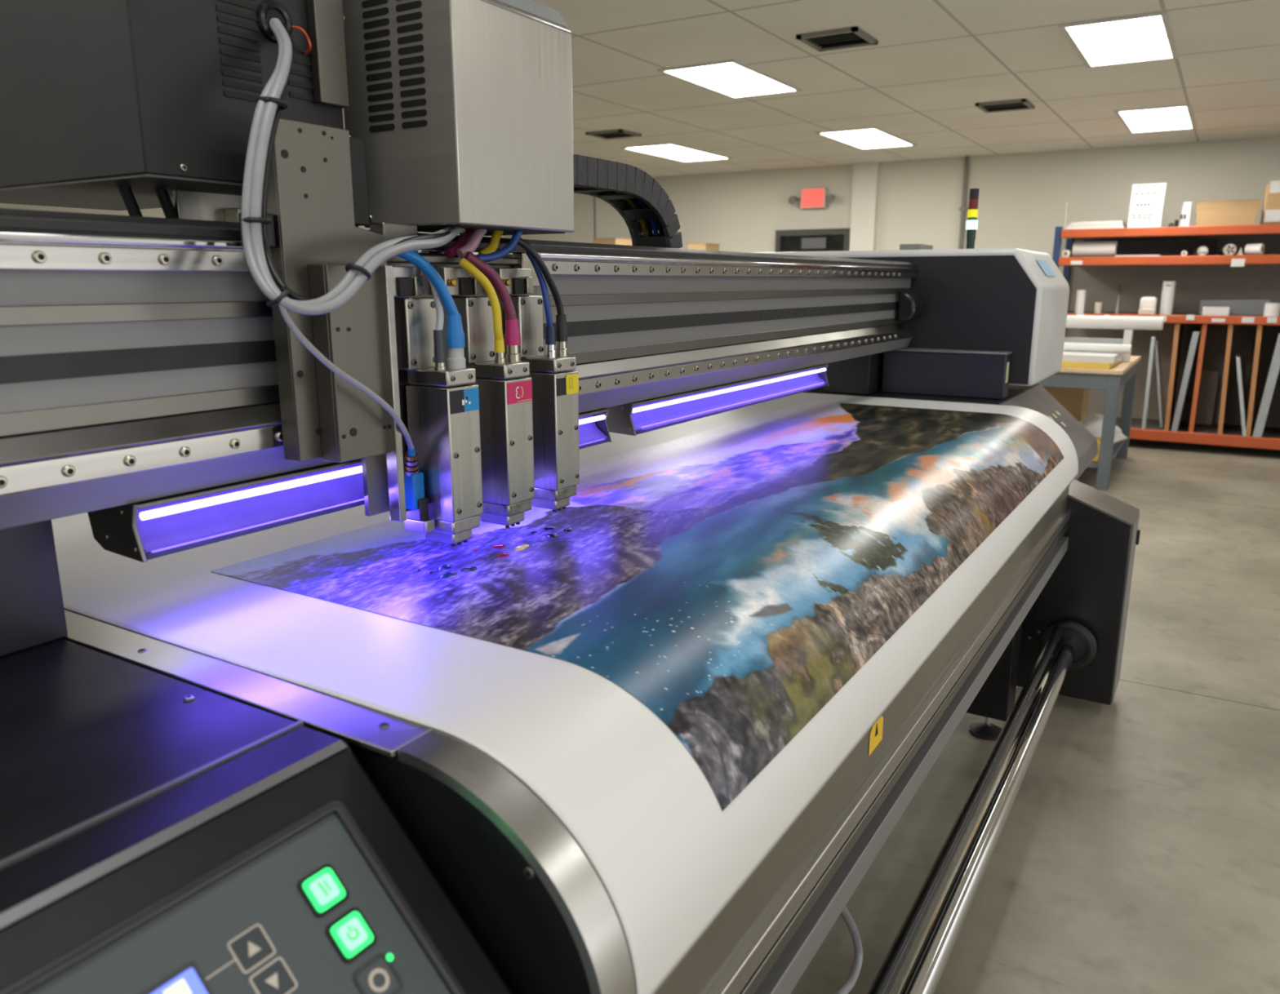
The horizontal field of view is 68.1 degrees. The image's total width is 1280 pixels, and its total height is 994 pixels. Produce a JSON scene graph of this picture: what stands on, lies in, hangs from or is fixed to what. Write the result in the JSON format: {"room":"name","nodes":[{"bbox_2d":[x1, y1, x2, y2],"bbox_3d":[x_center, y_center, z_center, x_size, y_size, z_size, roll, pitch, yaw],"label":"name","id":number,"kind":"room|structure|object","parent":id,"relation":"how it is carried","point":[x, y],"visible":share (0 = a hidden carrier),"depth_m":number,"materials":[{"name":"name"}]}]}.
{"room":"print shop","nodes":[
{"label":"print shop","id":0,"kind":"room"},
{"bbox_2d":[342,0,1279,177],"bbox_3d":[0.089,-2.250,3.761,14.200,0.100,15.200,8,15,31],"label":"ceiling","id":1,"kind":"structure","parent":0,"point":[926,74],"depth_m":6.14,"materials":[{"name":"tile"}]},
{"bbox_2d":[585,128,641,139],"bbox_3d":[-0.239,-3.284,8.572,0.380,0.020,0.350,8,15,31],"label":"ceiling vent","id":2,"kind":"object","parent":1,"relation":"in","point":[618,133],"visible":1,"depth_m":8.54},
{"bbox_2d":[620,142,732,162],"bbox_3d":[0.403,-3.582,9.863,0.590,0.012,1.320,8,15,31],"label":"recessed light","id":3,"kind":"object","parent":1,"relation":"in","point":[672,151],"visible":1,"depth_m":9.80,"materials":[{"name":"white plastic"}]},
{"bbox_2d":[657,59,802,98],"bbox_3d":[0.623,-2.771,6.302,0.540,0.012,1.080,8,15,31],"label":"recessed light","id":4,"kind":"object","parent":1,"relation":"in","point":[731,78],"visible":1,"depth_m":6.25,"materials":[{"name":"white plastic"}]},
{"bbox_2d":[795,26,878,52],"bbox_3d":[1.087,-2.519,5.214,0.340,0.020,0.360,8,15,31],"label":"ceiling vent","id":5,"kind":"object","parent":1,"relation":"in","point":[851,37],"visible":1,"depth_m":5.20,"materials":[{"name":"metal"}]},
{"bbox_2d":[815,127,916,149],"bbox_3d":[2.141,-3.360,8.888,0.560,0.012,1.250,8,15,31],"label":"recessed light","id":6,"kind":"object","parent":1,"relation":"in","point":[869,138],"visible":1,"depth_m":8.82,"materials":[{"name":"white plastic"}]},
{"bbox_2d":[974,98,1035,113],"bbox_3d":[2.772,-2.968,7.186,0.360,0.020,0.370,8,15,31],"label":"ceiling vent","id":7,"kind":"object","parent":1,"relation":"in","point":[1020,104],"visible":1,"depth_m":7.16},
{"bbox_2d":[1058,11,1178,67],"bbox_3d":[2.700,-2.542,5.296,0.500,0.012,1.130,8,15,31],"label":"recessed light","id":8,"kind":"object","parent":1,"relation":"in","point":[1144,37],"visible":1,"depth_m":5.22,"materials":[{"name":"white plastic"}]},
{"bbox_2d":[1114,104,1195,133],"bbox_3d":[4.281,-3.120,7.833,0.520,0.012,1.280,8,15,31],"label":"recessed light","id":9,"kind":"object","parent":1,"relation":"in","point":[1173,117],"visible":1,"depth_m":7.76,"materials":[{"name":"white plastic"}]},
{"bbox_2d":[505,136,1279,275],"bbox_3d":[4.007,-2.228,10.325,14.200,2.858,0.200,8,15,31],"label":"wall","id":10,"kind":"structure","parent":0,"point":[1023,197],"depth_m":10.24,"materials":[{"name":"paint"}]},
{"bbox_2d":[593,196,595,238],"bbox_3d":[-0.610,-2.829,12.963,0.024,2.858,0.008,8,15,31],"label":"joint","id":11,"kind":"object","parent":10,"relation":"attached to","point":[594,206],"depth_m":12.74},
{"bbox_2d":[788,187,835,208],"bbox_3d":[2.022,-3.499,11.081,0.570,0.230,0.132,8,15,31],"label":"exit sign","id":12,"kind":"object","parent":10,"relation":"attached to","point":[812,197],"visible":1,"depth_m":11.07,"materials":[{"name":"red plastic"}]},
{"bbox_2d":[774,227,850,252],"bbox_3d":[2.043,-2.115,11.422,0.920,2.150,0.070,8,15,31],"label":"door","id":13,"kind":"structure","parent":10,"relation":"in","point":[823,239],"depth_m":11.19,"materials":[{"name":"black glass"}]},
{"bbox_2d":[848,161,879,250],"bbox_3d":[2.564,-2.385,11.016,0.280,2.858,0.100,8,15,31],"label":"pilaster","id":14,"kind":"object","parent":10,"relation":"attached to","point":[866,175],"visible":0.36,"depth_m":10.76,"materials":[{"name":"paint"}]},
{"bbox_2d":[958,155,968,248],"bbox_3d":[3.512,-3.041,10.293,0.080,1.258,0.062,8,15,31],"label":"conduit pipe","id":15,"kind":"object","parent":10,"relation":"attached to","point":[963,208],"visible":0.7,"depth_m":10.24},
{"bbox_2d":[790,439,1279,993],"bbox_3d":[0.089,0.634,4.418,14.200,0.100,15.200,8,15,31],"label":"floor","id":16,"kind":"structure","parent":0,"point":[1136,851],"depth_m":2.87,"materials":[{"name":"concrete"}]},
{"bbox_2d":[0,208,1140,993],"bbox_3d":[0.176,0.140,2.525,1.860,1.705,5.030,8,15,31],"label":"printer","id":17,"kind":"object","parent":16,"relation":"on","point":[175,819],"visible":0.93,"depth_m":1.09,"materials":[{"name":"black paint"}]},
{"bbox_2d":[87,458,364,562],"bbox_3d":[-0.532,-0.007,1.389,0.114,0.072,0.492,8,15,31],"label":"lamp","id":18,"kind":"object","parent":17,"relation":"attached to","point":[142,531],"visible":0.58,"depth_m":1.27,"materials":[{"name":"metal"}]},
{"bbox_2d":[0,0,574,521],"bbox_3d":[-0.614,-0.484,1.560,0.752,0.950,0.692,8,15,31],"label":"carriage","id":19,"kind":"object","parent":17,"relation":"attached to","point":[458,113],"visible":0.88,"depth_m":1.32,"materials":[{"name":"metal"}]},
{"bbox_2d":[291,25,311,54],"bbox_3d":[-0.463,-0.632,1.305,0.033,0.033,0.031,8,15,31],"label":"wire","id":20,"kind":"object","parent":19,"relation":"attached to","point":[301,29],"visible":1,"depth_m":1.29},
{"bbox_2d":[241,17,451,304],"bbox_3d":[-0.411,-0.460,1.319,0.179,0.382,0.456,3,13,13],"label":"cable","id":21,"kind":"object","parent":19,"relation":"attached to","point":[366,256],"visible":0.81,"depth_m":1.15,"materials":[{"name":"plastic"}]},
{"bbox_2d":[261,22,450,300],"bbox_3d":[-0.380,-0.470,1.343,0.194,0.381,0.444,8,15,31],"label":"cable","id":22,"kind":"object","parent":19,"relation":"attached to","point":[273,272],"visible":0.51,"depth_m":1.18,"materials":[{"name":"plastic"}]},
{"bbox_2d":[249,17,466,315],"bbox_3d":[-0.379,-0.456,1.319,0.197,0.385,0.447,8,15,31],"label":"cable","id":23,"kind":"object","parent":19,"relation":"attached to","point":[277,89],"visible":0.95,"depth_m":1.17,"materials":[{"name":"plastic"}]},
{"bbox_2d":[239,217,272,224],"bbox_3d":[-0.472,-0.340,1.163,0.038,0.007,0.038,8,15,31],"label":"cable tie","id":24,"kind":"object","parent":23,"relation":"attached to","point":[264,220],"visible":0.89,"depth_m":1.15,"materials":[{"name":"black plastic"}]},
{"bbox_2d":[255,96,288,110],"bbox_3d":[-0.457,-0.488,1.174,0.038,0.011,0.037,8,15,31],"label":"cable tie","id":25,"kind":"object","parent":23,"relation":"attached to","point":[283,105],"visible":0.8,"depth_m":1.16,"materials":[{"name":"black plastic"}]},
{"bbox_2d":[266,286,289,307],"bbox_3d":[-0.440,-0.244,1.151,0.033,0.025,0.028,8,15,31],"label":"cable tie","id":26,"kind":"object","parent":23,"relation":"attached to","point":[285,290],"visible":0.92,"depth_m":1.14,"materials":[{"name":"black plastic"}]},
{"bbox_2d":[344,263,370,279],"bbox_3d":[-0.363,-0.289,1.218,0.033,0.021,0.030,8,15,31],"label":"cable tie","id":27,"kind":"object","parent":23,"relation":"attached to","point":[349,266],"visible":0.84,"depth_m":1.21,"materials":[{"name":"black plastic"}]},
{"bbox_2d":[394,297,483,546],"bbox_3d":[-0.317,-0.113,1.470,0.102,0.385,0.100,8,15,31],"label":"printhead","id":28,"kind":"object","parent":19,"relation":"attached to","point":[444,503],"visible":0.92,"depth_m":1.46,"materials":[{"name":"metal"}]},
{"bbox_2d":[278,304,419,475],"bbox_3d":[-0.377,-0.138,1.302,0.050,0.273,0.292,4,13,15],"label":"cable","id":29,"kind":"object","parent":28,"relation":"attached to","point":[411,465],"visible":1,"depth_m":1.28,"materials":[{"name":"grey plastic"}]},
{"bbox_2d":[396,250,465,347],"bbox_3d":[-0.316,-0.300,1.422,0.102,0.152,0.029,-7,14,-27],"label":"tube","id":30,"kind":"object","parent":28,"relation":"attached to","point":[455,334],"visible":0.9,"depth_m":1.43,"materials":[{"name":"plastic"}]},
{"bbox_2d":[426,276,444,362],"bbox_3d":[-0.310,-0.282,1.432,0.025,0.151,0.055,-9,16,-36],"label":"tube","id":31,"kind":"object","parent":28,"relation":"attached to","point":[439,349],"visible":0.77,"depth_m":1.42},
{"bbox_2d":[444,229,474,257],"bbox_3d":[-0.291,-0.411,1.526,0.017,0.054,0.069,6,14,26],"label":"tube","id":32,"kind":"object","parent":19,"relation":"attached to","point":[463,238],"visible":0.76,"depth_m":1.52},
{"bbox_2d":[456,229,486,258],"bbox_3d":[-0.269,-0.410,1.521,0.022,0.055,0.063,8,15,31],"label":"tube","id":33,"kind":"object","parent":19,"relation":"attached to","point":[472,245],"visible":0.87,"depth_m":1.51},
{"bbox_2d":[478,231,503,254],"bbox_3d":[-0.246,-0.420,1.568,0.020,0.055,0.055,8,15,31],"label":"tube","id":34,"kind":"object","parent":19,"relation":"attached to","point":[493,245],"visible":0.68,"depth_m":1.56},
{"bbox_2d":[452,296,534,528],"bbox_3d":[-0.243,-0.140,1.589,0.102,0.385,0.084,8,15,31],"label":"printhead","id":35,"kind":"object","parent":19,"relation":"attached to","point":[504,390],"visible":0.91,"depth_m":1.57,"materials":[{"name":"metal"}]},
{"bbox_2d":[458,257,505,352],"bbox_3d":[-0.253,-0.306,1.518,0.070,0.149,0.021,-5,14,-21],"label":"tube","id":36,"kind":"object","parent":35,"relation":"attached to","point":[499,342],"visible":1,"depth_m":1.52,"materials":[{"name":"plastic"}]},
{"bbox_2d":[464,251,520,345],"bbox_3d":[-0.240,-0.322,1.539,0.094,0.150,0.027,-7,15,-29],"label":"tube","id":37,"kind":"object","parent":35,"relation":"attached to","point":[512,335],"visible":0.98,"depth_m":1.54,"materials":[{"name":"plastic"}]},
{"bbox_2d":[475,230,523,262],"bbox_3d":[-0.226,-0.411,1.541,0.020,0.059,0.102,10,16,37],"label":"tube","id":38,"kind":"object","parent":19,"relation":"attached to","point":[493,256],"visible":0.94,"depth_m":1.54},
{"bbox_2d":[504,295,579,512],"bbox_3d":[-0.173,-0.165,1.700,0.102,0.385,0.084,8,15,31],"label":"printhead","id":39,"kind":"object","parent":19,"relation":"attached to","point":[553,375],"visible":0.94,"depth_m":1.68,"materials":[{"name":"metal"}]},
{"bbox_2d":[525,252,555,345],"bbox_3d":[-0.172,-0.345,1.641,0.049,0.160,0.021,0,13,0],"label":"tube","id":40,"kind":"object","parent":39,"relation":"attached to","point":[550,335],"visible":0.87,"depth_m":1.64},
{"bbox_2d":[516,237,567,342],"bbox_3d":[-0.168,-0.356,1.630,0.026,0.179,0.115,11,17,39],"label":"tube","id":41,"kind":"object","parent":39,"relation":"attached to","point":[561,319],"visible":0.95,"depth_m":1.65,"materials":[{"name":"black plastic"}]},
{"bbox_2d":[386,953,393,961],"bbox_3d":[-0.222,0.407,0.837,0.007,0.007,0.007,8,15,31],"label":"indicator light","id":42,"kind":"object","parent":17,"relation":"attached to","point":[389,957],"depth_m":0.84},
{"bbox_2d":[51,392,1078,993],"bbox_3d":[0.102,-0.003,2.548,1.617,0.230,3.035,8,15,31],"label":"printed banner","id":43,"kind":"object","parent":17,"relation":"on","point":[732,601],"visible":0.95,"depth_m":1.41,"materials":[{"name":"paper"}]},
{"bbox_2d":[437,563,450,569],"bbox_3d":[-0.312,0.111,1.517,0.023,0.004,0.030,8,15,31],"label":"ink droplet","id":44,"kind":"object","parent":43,"relation":"on","point":[446,566],"visible":1,"depth_m":1.51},
{"bbox_2d":[440,571,457,578],"bbox_3d":[-0.300,0.120,1.476,0.019,0.004,0.033,8,15,31],"label":"ink droplet","id":45,"kind":"object","parent":43,"relation":"on","point":[446,575],"visible":1,"depth_m":1.47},
{"bbox_2d":[460,565,477,571],"bbox_3d":[-0.272,0.114,1.505,0.030,0.004,0.019,-10,16,-37],"label":"ink droplet","id":46,"kind":"object","parent":43,"relation":"on","point":[470,568],"visible":1,"depth_m":1.50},
{"bbox_2d":[492,543,505,548],"bbox_3d":[-0.243,0.084,1.636,0.019,0.004,0.025,8,15,31],"label":"ink droplet","id":47,"kind":"object","parent":43,"relation":"on","point":[501,545],"visible":1,"depth_m":1.63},
{"bbox_2d":[497,552,510,557],"bbox_3d":[-0.229,0.096,1.583,0.018,0.003,0.025,8,15,31],"label":"ink droplet","id":48,"kind":"object","parent":43,"relation":"on","point":[504,554],"visible":1,"depth_m":1.58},
{"bbox_2d":[514,544,528,551],"bbox_3d":[-0.203,0.085,1.628,0.018,0.004,0.039,8,15,31],"label":"ink droplet","id":49,"kind":"object","parent":43,"relation":"on","point":[522,547],"visible":1,"depth_m":1.62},
{"bbox_2d":[542,526,555,530],"bbox_3d":[-0.168,0.057,1.753,0.019,0.004,0.028,8,15,31],"label":"ink droplet","id":50,"kind":"object","parent":43,"relation":"on","point":[547,528],"visible":1,"depth_m":1.75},
{"bbox_2d":[545,533,558,537],"bbox_3d":[-0.159,0.068,1.705,0.022,0.004,0.024,8,15,31],"label":"ink droplet","id":51,"kind":"object","parent":43,"relation":"on","point":[549,535],"visible":1,"depth_m":1.70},
{"bbox_2d":[563,527,573,532],"bbox_3d":[-0.132,0.059,1.746,0.016,0.004,0.028,3,13,14],"label":"ink droplet","id":52,"kind":"object","parent":43,"relation":"on","point":[567,529],"visible":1,"depth_m":1.74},
{"bbox_2d":[210,400,1063,811],"bbox_3d":[0.376,-0.007,2.348,0.908,0.135,2.564,8,15,31],"label":"print","id":53,"kind":"object","parent":43,"relation":"attached to","point":[733,583],"depth_m":1.58},
{"bbox_2d":[578,408,611,449],"bbox_3d":[-0.173,-0.137,1.961,0.114,0.072,0.247,8,15,31],"label":"lamp","id":54,"kind":"object","parent":17,"relation":"attached to","point":[593,430],"visible":0.23,"depth_m":2.01,"materials":[{"name":"metal"}]},
{"bbox_2d":[573,154,682,248],"bbox_3d":[-0.160,-0.684,2.207,0.120,0.200,0.862,8,15,31],"label":"chain","id":55,"kind":"object","parent":17,"relation":"on","point":[645,206],"visible":0.41,"depth_m":2.40,"materials":[{"name":"plastic"}]},
{"bbox_2d":[606,364,829,435],"bbox_3d":[0.259,-0.294,2.649,0.114,0.072,1.222,8,15,31],"label":"lamp","id":56,"kind":"object","parent":17,"relation":"attached to","point":[633,419],"visible":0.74,"depth_m":2.45,"materials":[{"name":"metal"}]},
{"bbox_2d":[833,906,862,993],"bbox_3d":[0.424,0.925,2.030,0.089,0.261,0.177,8,15,31],"label":"power cable","id":57,"kind":"object","parent":17,"relation":"hanging from","point":[848,985],"visible":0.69,"depth_m":2.05,"materials":[{"name":"rubber"}]},
{"bbox_2d":[897,292,924,321],"bbox_3d":[1.071,-0.751,3.738,0.069,0.112,0.140,8,15,31],"label":"knob","id":58,"kind":"object","parent":17,"relation":"attached to","point":[910,306],"depth_m":3.69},
{"bbox_2d":[752,244,1069,386],"bbox_3d":[1.157,-0.827,4.272,1.330,0.595,0.734,8,15,31],"label":"hood","id":59,"kind":"object","parent":17,"relation":"attached to","point":[1015,300],"depth_m":3.76,"materials":[{"name":"metal"}]},
{"bbox_2d":[866,625,1063,993],"bbox_3d":[0.665,0.795,2.073,0.032,0.056,3.240,8,15,31],"label":"bar","id":60,"kind":"object","parent":17,"relation":"attached to","point":[885,978],"visible":1,"depth_m":2.12,"materials":[{"name":"metal"}]},
{"bbox_2d":[965,188,979,248],"bbox_3d":[1.410,-1.173,4.019,0.046,0.258,0.046,8,15,31],"label":"tower","id":61,"kind":"object","parent":17,"relation":"on","point":[972,212],"visible":0.92,"depth_m":4.00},
{"bbox_2d":[893,638,1078,993],"bbox_3d":[0.703,0.861,2.075,0.064,0.086,3.260,8,15,31],"label":"shaft","id":62,"kind":"object","parent":17,"relation":"attached to","point":[922,974],"visible":1,"depth_m":2.19,"materials":[{"name":"silver metal"}]},
{"bbox_2d":[592,238,632,245],"bbox_3d":[-0.311,-1.959,11.024,0.319,2.022,0.354,8,15,31],"label":"carton","id":63,"kind":"object","parent":16,"relation":"on","point":[624,242],"visible":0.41,"depth_m":10.68,"materials":[{"name":"cardboard"}]},
{"bbox_2d":[687,243,719,250],"bbox_3d":[0.716,-1.895,10.875,0.230,1.964,0.354,8,15,31],"label":"carton","id":64,"kind":"object","parent":16,"relation":"on","point":[708,246],"visible":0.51,"depth_m":10.54,"materials":[{"name":"cardboard"}]},
{"bbox_2d":[1038,355,1141,490],"bbox_3d":[3.500,-0.707,8.032,1.125,0.910,1.620,8,15,31],"label":"work table","id":65,"kind":"object","parent":16,"relation":"on","point":[1123,373],"visible":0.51,"depth_m":7.18,"materials":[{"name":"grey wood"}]},
{"bbox_2d":[1043,386,1088,422],"bbox_3d":[3.763,-0.789,8.478,0.400,0.488,0.392,8,15,31],"label":"carton","id":66,"kind":"object","parent":65,"relation":"on","point":[1075,401],"visible":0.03,"depth_m":8.25,"materials":[{"name":"cardboard"}]},
{"bbox_2d":[1061,360,1119,369],"bbox_3d":[3.314,-1.091,7.580,0.880,0.040,0.720,8,15,31],"label":"pad","id":67,"kind":"object","parent":65,"relation":"on","point":[1064,364],"visible":0.34,"depth_m":7.15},
{"bbox_2d":[1062,351,1124,364],"bbox_3d":[3.333,-1.150,7.627,0.950,0.055,0.760,8,15,31],"label":"stack","id":68,"kind":"object","parent":67,"relation":"on","point":[1072,357],"visible":0.36,"depth_m":7.19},
{"bbox_2d":[1062,342,1132,354],"bbox_3d":[3.333,-1.205,7.584,1.089,0.070,0.070,9,15,33],"label":"paper roll","id":69,"kind":"object","parent":68,"relation":"on","point":[1068,347],"visible":0.43,"depth_m":7.39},
{"bbox_2d":[1092,436,1101,462],"bbox_3d":[3.538,-0.382,7.457,0.250,0.148,0.320,8,15,31],"label":"box","id":70,"kind":"object","parent":65,"relation":"on","point":[1096,458],"visible":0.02,"depth_m":7.30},
{"bbox_2d":[1064,328,1133,361],"bbox_3d":[3.607,-1.294,7.975,0.950,0.260,0.080,8,15,31],"label":"stand","id":71,"kind":"object","parent":65,"relation":"on","point":[1128,334],"visible":0.41,"depth_m":7.78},
{"bbox_2d":[1065,315,1164,329],"bbox_3d":[3.629,-1.464,7.904,1.308,0.104,0.104,8,15,32],"label":"paper roll","id":72,"kind":"object","parent":71,"relation":"on","point":[1073,321],"visible":0.59,"depth_m":7.71,"materials":[{"name":"paper"}]},
{"bbox_2d":[1079,413,1128,444],"bbox_3d":[3.797,-0.536,7.841,0.441,0.273,0.568,8,15,31],"label":"plastic sack","id":73,"kind":"object","parent":65,"relation":"on","point":[1093,423],"visible":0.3,"depth_m":7.70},
{"bbox_2d":[1087,439,1125,468],"bbox_3d":[3.497,-0.437,8.107,1.065,0.030,1.560,8,15,31],"label":"shelf","id":74,"kind":"object","parent":65,"relation":"attached to","point":[1117,446],"depth_m":7.26,"materials":[{"name":"metal"}]},
{"bbox_2d":[1052,223,1279,450],"bbox_3d":[5.760,-1.437,8.650,3.720,2.060,0.854,8,15,31],"label":"storage rack","id":75,"kind":"object","parent":16,"relation":"on","point":[1211,276],"depth_m":9.10,"materials":[{"name":"orange metal"}]},
{"bbox_2d":[1062,202,1067,229],"bbox_3d":[4.202,-2.765,9.359,0.020,0.280,0.020,8,15,31],"label":"pole","id":76,"kind":"object","parent":75,"relation":"on","point":[1066,203],"visible":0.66,"depth_m":9.35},
{"bbox_2d":[1062,249,1072,257],"bbox_3d":[4.206,-2.377,9.270,0.072,0.072,0.498,8,15,31],"label":"paper roll","id":77,"kind":"object","parent":75,"relation":"on","point":[1065,253],"visible":0.63,"depth_m":9.07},
{"bbox_2d":[1075,289,1085,313],"bbox_3d":[4.261,-1.890,9.160,0.081,0.222,0.081,8,15,31],"label":"canister","id":78,"kind":"object","parent":75,"relation":"on","point":[1081,294],"visible":0.95,"depth_m":9.13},
{"bbox_2d":[1071,240,1117,257],"bbox_3d":[4.327,-2.358,9.012,0.378,0.144,0.144,8,15,31],"label":"paper roll","id":79,"kind":"object","parent":75,"relation":"on","point":[1080,249],"visible":0.95,"depth_m":8.96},
{"bbox_2d":[1065,226,1125,229],"bbox_3d":[4.383,-2.571,9.082,0.496,0.024,0.445,8,15,31],"label":"stack","id":80,"kind":"object","parent":75,"relation":"on","point":[1102,227],"visible":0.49,"depth_m":8.89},
{"bbox_2d":[1068,223,1127,227],"bbox_3d":[4.391,-2.596,9.080,0.466,0.024,0.430,8,15,31],"label":"stack","id":81,"kind":"object","parent":80,"relation":"on","point":[1098,224],"visible":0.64,"depth_m":8.90,"materials":[{"name":"paper"}]},
{"bbox_2d":[1071,221,1126,224],"bbox_3d":[4.399,-2.620,9.079,0.436,0.023,0.415,8,15,31],"label":"stack","id":82,"kind":"object","parent":81,"relation":"on","point":[1094,222],"visible":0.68,"depth_m":8.91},
{"bbox_2d":[1093,302,1102,313],"bbox_3d":[4.399,-1.816,9.091,0.061,0.107,0.061,8,15,31],"label":"canister","id":83,"kind":"object","parent":75,"relation":"on","point":[1098,305],"visible":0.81,"depth_m":9.07,"materials":[{"name":"plastic"}]},
{"bbox_2d":[1115,254,1162,256],"bbox_3d":[4.725,-2.278,8.961,0.361,0.016,0.460,8,15,31],"label":"pile","id":84,"kind":"object","parent":75,"relation":"on","point":[1135,255],"visible":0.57,"depth_m":8.75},
{"bbox_2d":[1127,182,1166,227],"bbox_3d":[4.673,-2.684,8.733,0.274,0.400,0.119,8,15,31],"label":"sign board","id":85,"kind":"object","parent":75,"relation":"on","point":[1147,200],"visible":0.93,"depth_m":8.72,"materials":[{"name":"paper"}]},
{"bbox_2d":[1137,297,1157,315],"bbox_3d":[4.763,-1.794,8.873,0.141,0.161,0.190,8,15,31],"label":"dispenser","id":86,"kind":"object","parent":75,"relation":"on","point":[1148,305],"visible":0.98,"depth_m":8.80,"materials":[{"name":"plastic"}]},
{"bbox_2d":[1142,337,1155,429],"bbox_3d":[4.786,-1.071,8.909,0.039,0.858,0.100,8,15,31],"label":"panel","id":87,"kind":"object","parent":75,"relation":"on","point":[1153,339],"visible":1,"depth_m":8.87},
{"bbox_2d":[1155,339,1164,427],"bbox_3d":[4.973,-1.086,9.065,0.159,0.819,0.220,8,15,31],"label":"panel","id":88,"kind":"object","parent":75,"relation":"on","point":[1157,341],"visible":0.91,"depth_m":8.99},
{"bbox_2d":[1159,281,1175,315],"bbox_3d":[4.890,-1.844,8.775,0.104,0.303,0.105,8,15,31],"label":"canister","id":89,"kind":"object","parent":75,"relation":"on","point":[1168,287],"visible":1,"depth_m":8.74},
{"bbox_2d":[1168,220,1178,226],"bbox_3d":[4.890,-2.504,8.685,0.089,0.070,0.060,8,15,31],"label":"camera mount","id":90,"kind":"object","parent":75,"relation":"on","point":[1176,222],"visible":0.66,"depth_m":8.67,"materials":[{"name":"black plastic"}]},
{"bbox_2d":[1066,311,1279,316],"bbox_3d":[5.794,-1.635,8.604,3.660,0.026,0.820,8,15,31],"label":"shelf","id":91,"kind":"object","parent":75,"relation":"attached to","point":[1086,313],"depth_m":8.91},
{"bbox_2d":[1181,250,1186,255],"bbox_3d":[4.925,-2.205,8.568,0.048,0.048,0.032,8,15,31],"label":"tape roll","id":92,"kind":"object","parent":75,"relation":"on","point":[1184,252],"visible":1,"depth_m":8.55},
{"bbox_2d":[1179,201,1191,226],"bbox_3d":[4.931,-2.549,8.552,0.082,0.216,0.103,8,15,31],"label":"carton","id":93,"kind":"object","parent":75,"relation":"on","point":[1185,217],"visible":0.8,"depth_m":8.51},
{"bbox_2d":[1171,329,1200,431],"bbox_3d":[5.149,-1.105,8.926,0.126,0.917,0.520,8,15,31],"label":"panel","id":94,"kind":"object","parent":75,"relation":"on","point":[1196,334],"visible":1,"depth_m":8.72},
{"bbox_2d":[1115,417,1279,438],"bbox_3d":[5.794,-0.597,8.841,3.660,0.026,0.820,8,15,31],"label":"shelf","id":95,"kind":"object","parent":75,"relation":"attached to","point":[1231,429],"depth_m":8.96,"materials":[{"name":"metal"}]},
{"bbox_2d":[1192,246,1208,255],"bbox_3d":[5.124,-2.243,8.656,0.084,0.084,0.407,6,14,24],"label":"paper roll","id":96,"kind":"object","parent":75,"relation":"on","point":[1202,251],"visible":0.93,"depth_m":8.49,"materials":[{"name":"white paper"}]},
{"bbox_2d":[1195,369,1219,425],"bbox_3d":[5.507,-0.972,9.206,0.160,0.534,0.030,8,15,31],"label":"panel","id":97,"kind":"object","parent":75,"relation":"on","point":[1209,380],"visible":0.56,"depth_m":9.19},
{"bbox_2d":[1201,306,1230,315],"bbox_3d":[5.261,-1.698,8.648,0.209,0.075,0.280,8,15,31],"label":"carton","id":98,"kind":"object","parent":75,"relation":"on","point":[1206,311],"visible":0.99,"depth_m":8.54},
{"bbox_2d":[1217,244,1236,255],"bbox_3d":[5.300,-2.227,8.549,0.100,0.100,0.406,6,14,24],"label":"paper roll","id":99,"kind":"object","parent":75,"relation":"on","point":[1229,249],"visible":0.97,"depth_m":8.38,"materials":[{"name":"white paper"}]},
{"bbox_2d":[1195,199,1261,226],"bbox_3d":[5.309,-2.559,8.560,0.492,0.232,0.450,8,15,31],"label":"cardboard box","id":100,"kind":"object","parent":75,"relation":"on","point":[1234,212],"visible":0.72,"depth_m":8.41,"materials":[{"name":"cardboard"}]},
{"bbox_2d":[1199,299,1270,315],"bbox_3d":[5.511,-1.762,8.783,0.547,0.140,0.030,8,15,31],"label":"panel","id":101,"kind":"object","parent":75,"relation":"on","point":[1237,307],"visible":0.79,"depth_m":8.74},
{"bbox_2d":[1236,247,1242,255],"bbox_3d":[5.291,-2.165,8.344,0.045,0.070,0.017,8,15,31],"label":"paper tag","id":102,"kind":"object","parent":75,"relation":"on","point":[1240,253],"visible":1,"depth_m":8.34,"materials":[{"name":"white paper"}]},
{"bbox_2d":[1235,354,1246,436],"bbox_3d":[5.536,-0.946,8.719,0.161,0.700,0.520,8,15,31],"label":"panel","id":103,"kind":"object","parent":75,"relation":"on","point":[1237,356],"visible":0.97,"depth_m":8.50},
{"bbox_2d":[1244,244,1264,255],"bbox_3d":[5.395,-2.174,8.311,0.094,0.096,0.130,-10,16,-38],"label":"paper roll","id":104,"kind":"object","parent":75,"relation":"on","point":[1250,249],"visible":0.99,"depth_m":8.28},
{"bbox_2d":[1251,331,1279,437],"bbox_3d":[5.711,-1.028,8.590,0.156,0.917,0.520,8,15,31],"label":"panel","id":105,"kind":"object","parent":75,"relation":"on","point":[1273,366],"visible":1,"depth_m":8.42,"materials":[{"name":"metal"}]},
{"bbox_2d":[1260,180,1279,224],"bbox_3d":[5.662,-2.578,8.332,0.300,0.370,0.354,8,15,31],"label":"cardboard box","id":106,"kind":"object","parent":75,"relation":"on","point":[1270,215],"visible":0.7,"depth_m":8.23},
{"bbox_2d":[1262,302,1279,316],"bbox_3d":[5.593,-1.659,8.377,0.120,0.118,0.120,8,15,31],"label":"tin","id":107,"kind":"object","parent":75,"relation":"on","point":[1271,309],"visible":1,"depth_m":8.33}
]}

